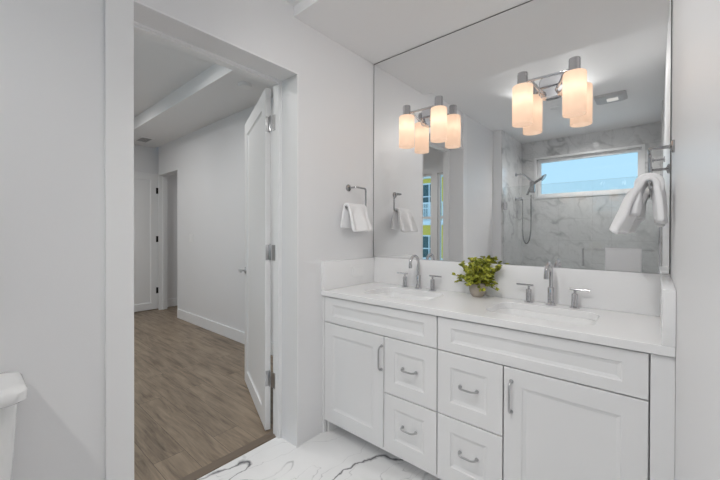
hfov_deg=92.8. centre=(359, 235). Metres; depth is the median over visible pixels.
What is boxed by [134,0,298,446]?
trim
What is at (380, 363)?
vanity cabinet
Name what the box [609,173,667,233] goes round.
hand towel
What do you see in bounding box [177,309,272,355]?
baseboard
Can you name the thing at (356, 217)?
hand towel
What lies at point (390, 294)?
sink
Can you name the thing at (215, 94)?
ceiling
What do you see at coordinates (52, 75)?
wall
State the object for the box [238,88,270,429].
door
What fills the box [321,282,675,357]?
countertop
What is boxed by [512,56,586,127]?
vanity light
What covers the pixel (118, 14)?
trim
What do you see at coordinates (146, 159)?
wall
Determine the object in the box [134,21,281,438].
trim
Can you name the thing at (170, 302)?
baseboard
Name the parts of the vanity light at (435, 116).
lamp shade, arm, lamp shade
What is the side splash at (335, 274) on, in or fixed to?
on the countertop
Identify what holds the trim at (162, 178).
attached to the wall at (209, 160)
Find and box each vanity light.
[399,96,446,148]
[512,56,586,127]
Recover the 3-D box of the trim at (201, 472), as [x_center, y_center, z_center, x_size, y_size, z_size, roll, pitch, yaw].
[-0.824,1.290,1.877,0.065,0.036,0.836,0,0,41]
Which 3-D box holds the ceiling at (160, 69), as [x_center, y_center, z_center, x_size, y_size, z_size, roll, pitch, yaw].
[-3.073,-1.676,2.755,4.568,0.114,2.950,0,0,41]
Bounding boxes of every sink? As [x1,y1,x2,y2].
[375,292,432,300]
[494,308,595,324]
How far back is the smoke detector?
3.26 m
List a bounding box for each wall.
[0,0,373,479]
[134,144,176,298]
[159,97,272,341]
[387,0,672,274]
[671,0,719,479]
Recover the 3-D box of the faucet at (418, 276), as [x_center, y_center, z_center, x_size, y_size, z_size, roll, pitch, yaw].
[0.361,0.242,2.256,0.336,0.230,0.136,0,0,41]
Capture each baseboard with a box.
[167,298,176,306]
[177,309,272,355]
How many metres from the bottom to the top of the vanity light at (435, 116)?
0.277 m
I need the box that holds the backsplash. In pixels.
[374,257,670,315]
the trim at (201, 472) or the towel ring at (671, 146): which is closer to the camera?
the towel ring at (671, 146)
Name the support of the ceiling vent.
in the ceiling at (215, 94)
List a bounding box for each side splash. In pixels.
[321,257,373,290]
[660,275,675,346]
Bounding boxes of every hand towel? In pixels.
[340,203,372,231]
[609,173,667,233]
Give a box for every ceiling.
[134,32,214,116]
[134,64,272,147]
[285,0,301,5]
[294,0,529,63]
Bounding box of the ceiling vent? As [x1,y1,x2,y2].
[134,137,153,142]
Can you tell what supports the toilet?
on the floor
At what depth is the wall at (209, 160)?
4.47 m
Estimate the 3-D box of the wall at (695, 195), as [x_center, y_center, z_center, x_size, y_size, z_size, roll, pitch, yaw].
[0.301,-0.160,0.175,0.120,2.900,3.440,0,0,41]
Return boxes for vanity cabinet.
[322,296,438,476]
[437,316,674,479]
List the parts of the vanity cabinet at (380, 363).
door, drawer, drawer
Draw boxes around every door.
[134,171,157,311]
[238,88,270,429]
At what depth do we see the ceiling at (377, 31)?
2.05 m
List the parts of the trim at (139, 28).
hinge plate, hinge plate, hinge plate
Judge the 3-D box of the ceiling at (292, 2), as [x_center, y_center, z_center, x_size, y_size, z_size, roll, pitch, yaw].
[-0.627,-1.399,0.468,1.683,0.100,2.677,0,0,41]
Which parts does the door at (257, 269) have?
handle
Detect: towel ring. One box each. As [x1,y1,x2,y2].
[345,185,366,207]
[647,139,674,188]
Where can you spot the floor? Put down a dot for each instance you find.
(194, 406)
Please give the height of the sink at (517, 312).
0.146 m
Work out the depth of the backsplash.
1.79 m
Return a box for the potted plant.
[452,257,502,296]
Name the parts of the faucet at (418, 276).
handle, spout, handle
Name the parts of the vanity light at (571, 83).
lamp shade, arm, arm, lamp shade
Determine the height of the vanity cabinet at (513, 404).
0.885 m
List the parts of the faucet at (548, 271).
handle, spout, handle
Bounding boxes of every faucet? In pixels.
[397,255,441,290]
[516,261,589,308]
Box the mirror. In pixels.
[373,0,671,273]
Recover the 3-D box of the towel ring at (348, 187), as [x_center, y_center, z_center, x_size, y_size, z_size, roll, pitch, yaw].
[-0.051,-0.269,2.376,0.078,0.170,0.214,0,0,41]
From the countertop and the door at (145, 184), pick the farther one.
the door at (145, 184)
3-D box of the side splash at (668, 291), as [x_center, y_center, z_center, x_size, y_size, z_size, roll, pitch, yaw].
[1.181,0.271,1.318,0.033,0.186,0.522,0,0,41]
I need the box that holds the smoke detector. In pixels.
[238,81,251,89]
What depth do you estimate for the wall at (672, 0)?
1.52 m
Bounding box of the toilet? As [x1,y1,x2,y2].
[0,371,26,479]
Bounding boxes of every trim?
[104,0,133,479]
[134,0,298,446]
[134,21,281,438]
[158,169,177,309]
[179,432,275,479]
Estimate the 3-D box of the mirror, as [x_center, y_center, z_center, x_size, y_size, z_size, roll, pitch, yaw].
[0.740,-0.563,2.062,1.677,1.460,0.006,0,0,41]
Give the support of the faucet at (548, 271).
on the countertop
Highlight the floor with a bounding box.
[134,306,440,479]
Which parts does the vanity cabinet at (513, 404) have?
drawer, drawer, door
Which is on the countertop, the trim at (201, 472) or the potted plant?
the potted plant
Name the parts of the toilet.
tank, tank lid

